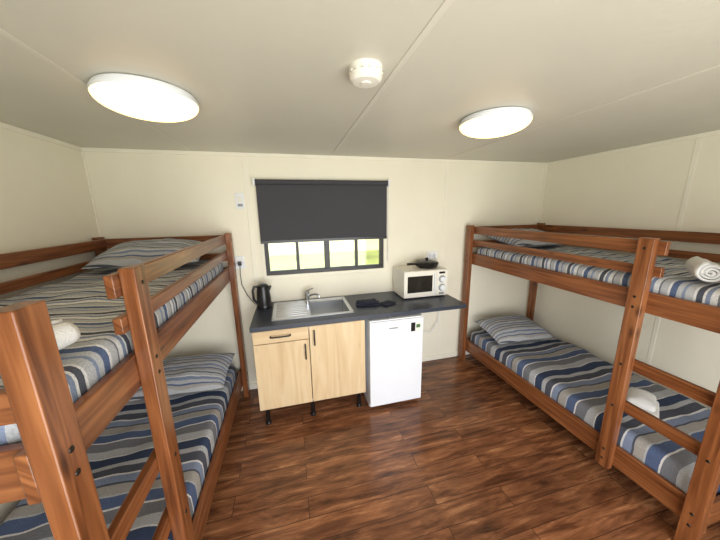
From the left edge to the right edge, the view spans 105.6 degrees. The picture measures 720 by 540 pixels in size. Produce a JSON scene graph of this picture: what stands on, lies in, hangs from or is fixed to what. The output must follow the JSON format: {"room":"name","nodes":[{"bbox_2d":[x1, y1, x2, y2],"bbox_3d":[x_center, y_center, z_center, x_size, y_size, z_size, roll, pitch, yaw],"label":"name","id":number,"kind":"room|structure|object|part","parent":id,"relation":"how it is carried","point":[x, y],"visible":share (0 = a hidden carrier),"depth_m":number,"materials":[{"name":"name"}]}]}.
{"room":"dormitory","nodes":[
{"label":"dormitory","id":0,"kind":"room"},
{"bbox_2d":[0,128,98,524],"bbox_3d":[-1.719,0.513,0.710,0.080,2.257,3.350,-4,13,-14],"label":"wall","id":1,"kind":"structure","parent":0,"point":[45,198],"depth_m":1.70,"materials":[{"name":"beige paint"}]},
{"bbox_2d":[0,122,81,150],"bbox_3d":[-1.690,-0.578,0.481,0.012,0.030,3.338,-4,13,-14],"label":"trim","id":2,"kind":"structure","parent":1,"relation":"attached to","point":[2,125],"depth_m":1.70,"materials":[{"name":"paint"}]},
{"bbox_2d":[84,152,544,383],"bbox_3d":[0.020,0.019,2.871,4.550,2.257,0.080,-4,13,-14],"label":"wall","id":3,"kind":"structure","parent":0,"point":[136,195],"depth_m":2.67,"materials":[{"name":"beige paint"}]},
{"bbox_2d":[81,151,101,236],"bbox_3d":[-2.089,0.190,2.307,0.012,2.227,0.010,-4,13,-14],"label":"trim","id":4,"kind":"structure","parent":3,"relation":"attached to","point":[82,153],"depth_m":2.13,"materials":[{"name":"paint"}]},
{"bbox_2d":[235,193,244,208],"bbox_3d":[-1.058,-0.607,2.405,0.070,0.135,0.018,-4,13,-14],"label":"wall switch","id":5,"kind":"object","parent":3,"relation":"attached to","point":[239,197],"visible":1,"depth_m":2.40,"materials":[{"name":"white plastic"}]},
{"bbox_2d":[235,256,244,268],"bbox_3d":[-1.101,-0.070,2.508,0.075,0.115,0.016,-4,13,-14],"label":"power outlet","id":6,"kind":"object","parent":3,"relation":"attached to","point":[237,258],"visible":0.84,"depth_m":2.50,"materials":[{"name":"white plastic"}]},
{"bbox_2d":[242,156,258,300],"bbox_3d":[-0.978,0.073,2.575,0.040,2.147,0.006,-4,13,-14],"label":"trim","id":7,"kind":"structure","parent":3,"relation":"attached to","point":[244,159],"depth_m":2.46,"materials":[{"name":"paint"}]},
{"bbox_2d":[82,147,546,165],"bbox_3d":[0.013,-1.060,2.593,4.390,0.030,0.012,-4,13,-14],"label":"trim","id":8,"kind":"structure","parent":3,"relation":"attached to","point":[84,149],"depth_m":2.43,"materials":[{"name":"paint"}]},
{"bbox_2d":[255,186,385,278],"bbox_3d":[-0.332,-0.382,2.672,1.230,0.865,0.062,-4,13,-14],"label":"window","id":9,"kind":"structure","parent":3,"relation":"in","point":[298,272],"depth_m":2.71,"materials":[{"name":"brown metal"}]},
{"bbox_2d":[252,178,389,260],"bbox_3d":[-0.317,-0.442,2.597,1.247,0.807,0.062,-4,13,-14],"label":"roller blind","id":10,"kind":"object","parent":9,"relation":"attached to","point":[289,211],"visible":1,"depth_m":2.57,"materials":[{"name":"fabric"}]},
{"bbox_2d":[241,351,469,390],"bbox_3d":[0.049,1.102,3.059,4.330,0.060,0.012,-4,13,-14],"label":"baseboard","id":11,"kind":"structure","parent":3,"relation":"attached to","point":[450,354],"depth_m":3.27,"materials":[{"name":"paint"}]},
{"bbox_2d":[427,251,436,258],"bbox_3d":[0.789,-0.163,2.984,0.115,0.072,0.016,-4,13,-14],"label":"power outlet","id":12,"kind":"object","parent":3,"relation":"attached to","point":[429,254],"visible":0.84,"depth_m":2.98,"materials":[{"name":"white plastic"}]},
{"bbox_2d":[426,254,439,332],"bbox_3d":[0.716,0.281,3.030,0.406,0.904,0.038,-4,13,-14],"label":"cord","id":13,"kind":"object","parent":3,"relation":"attached to","point":[434,255],"visible":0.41,"depth_m":3.10,"materials":[{"name":"white plastic"}]},
{"bbox_2d":[437,163,448,352],"bbox_3d":[0.918,-0.059,3.045,0.035,2.147,0.006,-4,13,-14],"label":"trim","id":14,"kind":"structure","parent":3,"relation":"attached to","point":[447,164],"depth_m":2.97,"materials":[{"name":"paint"}]},
{"bbox_2d":[539,165,546,222],"bbox_3d":[2.147,-0.105,3.355,0.020,2.227,0.010,-4,13,-14],"label":"trim","id":15,"kind":"structure","parent":3,"relation":"attached to","point":[546,165],"depth_m":3.18,"materials":[{"name":"paint"}]},
{"bbox_2d":[0,0,719,162],"bbox_3d":[0.427,-0.780,1.000,4.550,0.080,3.510,-4,13,-14],"label":"ceiling","id":16,"kind":"structure","parent":0,"point":[263,76],"depth_m":1.00,"materials":[{"name":"paint"}]},
{"bbox_2d":[0,28,190,150],"bbox_3d":[-0.970,-0.640,0.650,0.022,0.003,3.315,-4,13,-14],"label":"trim","id":17,"kind":"structure","parent":16,"relation":"attached to","point":[2,32],"depth_m":0.93,"materials":[{"name":"paint"}]},
{"bbox_2d":[87,73,198,121],"bbox_3d":[-0.901,-0.705,1.169,0.376,0.095,0.376,-4,13,-14],"label":"ceiling light","id":18,"kind":"object","parent":16,"relation":"attached to","point":[139,97],"depth_m":1.06,"materials":[{"name":"white plastic"}]},
{"bbox_2d":[349,58,382,87],"bbox_3d":[0.021,-0.702,0.989,0.121,0.055,0.122,-4,13,-14],"label":"smoke detector","id":19,"kind":"object","parent":16,"relation":"attached to","point":[365,72],"visible":1,"depth_m":0.95,"materials":[{"name":"beige plastic"}]},
{"bbox_2d":[331,0,453,154],"bbox_3d":[0.154,-0.718,0.928,0.022,0.003,3.315,-4,13,-14],"label":"trim","id":20,"kind":"structure","parent":16,"relation":"attached to","point":[446,4],"depth_m":0.91,"materials":[{"name":"paint"}]},
{"bbox_2d":[459,107,532,137],"bbox_3d":[0.761,-0.816,1.555,0.376,0.095,0.376,-4,13,-14],"label":"ceiling light","id":21,"kind":"object","parent":16,"relation":"attached to","point":[502,121],"depth_m":1.44,"materials":[{"name":"white plastic"}]},
{"bbox_2d":[445,64,719,158],"bbox_3d":[1.277,-0.796,1.206,0.022,0.003,3.315,-4,13,-14],"label":"trim","id":22,"kind":"structure","parent":16,"relation":"attached to","point":[717,66],"depth_m":1.34,"materials":[{"name":"paint"}]},
{"bbox_2d":[202,354,719,539],"bbox_3d":[0.465,1.504,1.492,4.550,0.080,3.510,-4,13,-14],"label":"floor","id":23,"kind":"structure","parent":0,"point":[472,457],"depth_m":1.84,"materials":[{"name":"laminate"}]},
{"bbox_2d":[0,233,249,539],"bbox_3d":[-1.335,0.682,1.493,0.984,1.585,2.010,-4,13,-14],"label":"bunk bed","id":24,"kind":"object","parent":23,"relation":"on","point":[50,467],"visible":0.85,"depth_m":0.85,"materials":[{"name":"brown wood"}]},
{"bbox_2d":[0,260,223,445],"bbox_3d":[-1.345,0.186,1.386,0.823,0.174,1.888,-4,13,-14],"label":"mattress","id":25,"kind":"object","parent":24,"relation":"on","point":[81,300],"visible":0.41,"depth_m":1.10,"materials":[{"name":"fabric"}]},
{"bbox_2d":[51,319,80,349],"bbox_3d":[-0.859,0.191,0.737,0.081,0.085,0.131,0,12,4],"label":"rolled towel","id":26,"kind":"object","parent":25,"relation":"on","point":[66,333],"visible":0.27,"depth_m":0.77,"materials":[{"name":"white fabric"}]},
{"bbox_2d":[81,238,200,268],"bbox_3d":[-1.512,-0.134,2.006,0.660,0.178,0.433,-5,13,-17],"label":"pillow","id":27,"kind":"object","parent":25,"relation":"on","point":[124,254],"visible":0.58,"depth_m":1.85,"materials":[{"name":"grey fabric"}]},
{"bbox_2d":[0,364,236,539],"bbox_3d":[-1.328,1.171,1.598,0.823,0.227,1.888,-4,13,-14],"label":"mattress","id":28,"kind":"object","parent":24,"relation":"on","point":[116,458],"visible":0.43,"depth_m":1.58,"materials":[{"name":"fabric"}]},
{"bbox_2d":[129,353,234,400],"bbox_3d":[-1.417,0.832,2.226,0.660,0.175,0.436,-3,12,-12],"label":"pillow","id":29,"kind":"object","parent":28,"relation":"on","point":[201,372],"visible":0.73,"depth_m":2.14,"materials":[{"name":"grey fabric"}]},
{"bbox_2d":[249,291,466,424],"bbox_3d":[0.009,0.761,2.650,1.875,0.900,0.626,-4,13,-14],"label":"cabinet","id":30,"kind":"object","parent":23,"relation":"on","point":[311,359],"visible":0.98,"depth_m":2.27,"materials":[{"name":"stainless steel"},{"name":"slate"},{"name":"birch laminate"}]},
{"bbox_2d":[238,261,256,304],"bbox_3d":[-1.024,0.128,2.512,0.179,0.411,0.042,2,13,14],"label":"cord","id":31,"kind":"object","parent":30,"relation":"on","point":[239,262],"visible":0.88,"depth_m":2.50,"materials":[{"name":"black plastic"}]},
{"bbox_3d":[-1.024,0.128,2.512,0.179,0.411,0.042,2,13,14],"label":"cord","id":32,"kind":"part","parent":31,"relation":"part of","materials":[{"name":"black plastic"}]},
{"bbox_2d":[271,296,353,320],"bbox_3d":[-0.433,0.406,2.491,0.680,0.144,0.450,-4,13,-14],"label":"sink","id":33,"kind":"object","parent":30,"relation":"in","point":[289,310],"visible":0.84,"depth_m":2.55,"materials":[{"name":"silver metal"}]},
{"bbox_2d":[249,291,466,332],"bbox_3d":[-0.001,0.336,2.571,1.875,0.035,0.600,-4,13,-14],"label":"countertop","id":34,"kind":"structure","parent":30,"relation":"on","point":[261,321],"depth_m":2.41,"materials":[{"name":"laminate"}]},
{"bbox_2d":[251,282,271,309],"bbox_3d":[-0.890,0.228,2.492,0.174,0.238,0.136,-4,13,-14],"label":"kettle","id":35,"kind":"object","parent":34,"relation":"on","point":[263,302],"depth_m":2.45,"materials":[{"name":"black plastic"}]},
{"bbox_2d":[304,288,319,301],"bbox_3d":[-0.451,0.240,2.607,0.186,0.139,0.052,5,13,24],"label":"tap","id":36,"kind":"object","parent":34,"relation":"on","point":[307,295],"visible":1,"depth_m":2.62,"materials":[{"name":"silver metal"}]},
{"bbox_2d":[356,298,379,305],"bbox_3d":[0.070,0.301,2.553,0.220,0.037,0.122,-1,12,0],"label":"tea towel","id":37,"kind":"object","parent":30,"relation":"on","point":[365,302],"visible":1,"depth_m":2.51,"materials":[{"name":"fabric"}]},
{"bbox_2d":[379,300,395,306],"bbox_3d":[0.257,0.308,2.551,0.140,0.019,0.100,-12,16,-42],"label":"oven mitt","id":38,"kind":"object","parent":30,"relation":"on","point":[386,303],"visible":1,"depth_m":2.53,"materials":[{"name":"fabric"}]},
{"bbox_2d":[393,265,447,298],"bbox_3d":[0.617,0.115,2.808,0.465,0.277,0.314,-4,13,-14],"label":"microwave","id":39,"kind":"object","parent":30,"relation":"on","point":[411,281],"visible":1,"depth_m":2.69,"materials":[{"name":"beige plastic"}]},
{"bbox_2d":[407,258,438,268],"bbox_3d":[0.625,-0.074,2.788,0.364,0.097,0.242,-4,13,-14],"label":"frying pan","id":40,"kind":"object","parent":39,"relation":"on","point":[426,263],"visible":1,"depth_m":2.72,"materials":[{"name":"black metal"}]},
{"bbox_2d":[364,313,422,406],"bbox_3d":[0.256,0.778,2.667,0.486,0.852,0.548,-4,13,-14],"label":"fridge","id":41,"kind":"object","parent":23,"relation":"on","point":[393,345],"visible":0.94,"depth_m":2.40,"materials":[{"name":"white metal"}]},
{"bbox_2d":[458,223,719,539],"bbox_3d":[1.892,0.457,2.292,0.984,1.585,2.010,-4,13,-14],"label":"bunk bed","id":42,"kind":"object","parent":23,"relation":"on","point":[698,508],"visible":0.7,"depth_m":1.65,"materials":[{"name":"brown wood"}]},
{"bbox_2d":[470,330,719,495],"bbox_3d":[1.902,0.953,2.399,0.823,0.214,1.888,-4,13,-14],"label":"mattress","id":43,"kind":"object","parent":42,"relation":"on","point":[572,376],"visible":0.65,"depth_m":2.07,"materials":[{"name":"fabric"}]},
{"bbox_2d":[474,315,553,343],"bbox_3d":[1.680,0.629,3.005,0.660,0.174,0.434,-3,12,-11],"label":"pillow","id":44,"kind":"object","parent":43,"relation":"on","point":[511,328],"visible":1,"depth_m":2.88,"materials":[{"name":"grey fabric"}]},
{"bbox_2d":[626,387,658,417],"bbox_3d":[1.919,0.891,1.865,0.260,0.131,0.180,-12,16,-42],"label":"folded towel","id":45,"kind":"object","parent":43,"relation":"on","point":[645,400],"visible":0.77,"depth_m":1.82,"materials":[{"name":"white fabric"}]},
{"bbox_2d":[476,244,719,306],"bbox_3d":[1.885,-0.036,2.186,0.823,0.167,1.888,-4,13,-14],"label":"mattress","id":46,"kind":"object","parent":42,"relation":"on","point":[676,281],"visible":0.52,"depth_m":1.80,"materials":[{"name":"fabric"}]},
{"bbox_2d":[486,229,559,246],"bbox_3d":[1.703,-0.335,2.809,0.660,0.170,0.436,-4,13,-16],"label":"pillow","id":47,"kind":"object","parent":46,"relation":"on","point":[510,241],"visible":0.52,"depth_m":2.63,"materials":[{"name":"grey fabric"}]},
{"bbox_2d":[685,256,719,281],"bbox_3d":[1.809,-0.008,1.439,0.102,0.108,0.260,10,16,40],"label":"rolled towel","id":48,"kind":"object","parent":46,"relation":"on","point":[706,270],"visible":1,"depth_m":1.36,"materials":[{"name":"white fabric"}]},
{"bbox_2d":[533,134,719,409],"bbox_3d":[2.611,0.211,1.781,0.080,2.257,3.350,-4,13,-14],"label":"wall","id":49,"kind":"structure","parent":0,"point":[643,188],"depth_m":2.34,"materials":[{"name":"beige paint"}]},
{"bbox_2d":[547,130,719,164],"bbox_3d":[2.550,-0.873,1.530,0.012,0.030,3.338,-4,13,-14],"label":"trim","id":50,"kind":"structure","parent":49,"relation":"attached to","point":[716,132],"depth_m":2.26,"materials":[{"name":"paint"}]},
{"bbox_2d":[642,138,701,379],"bbox_3d":[2.458,0.139,2.201,0.004,2.227,0.030,-4,13,-14],"label":"trim","id":51,"kind":"structure","parent":49,"relation":"attached to","point":[698,140],"depth_m":2.07,"materials":[{"name":"paint"}]},
{"label":"outside","id":52,"kind":"structure","parent":0,"visible":0},
{"bbox_2d":[269,250,378,270],"bbox_3d":[-4.355,-1.333,17.223,120.000,0.100,150.000,-4,13,-14],"label":"ground","id":53,"kind":"structure","parent":52,"point":[313,260],"depth_m":12.72,"materials":[{"name":"green plant"}]},
{"bbox_2d":[268,239,378,255],"bbox_3d":[-12.084,-7.605,46.687,120.000,0.009,67.800,-4,13,-14],"label":"sky","id":54,"kind":"structure","parent":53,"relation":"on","point":[366,244],"depth_m":17.41,"materials":[{"name":"white"}]}
]}

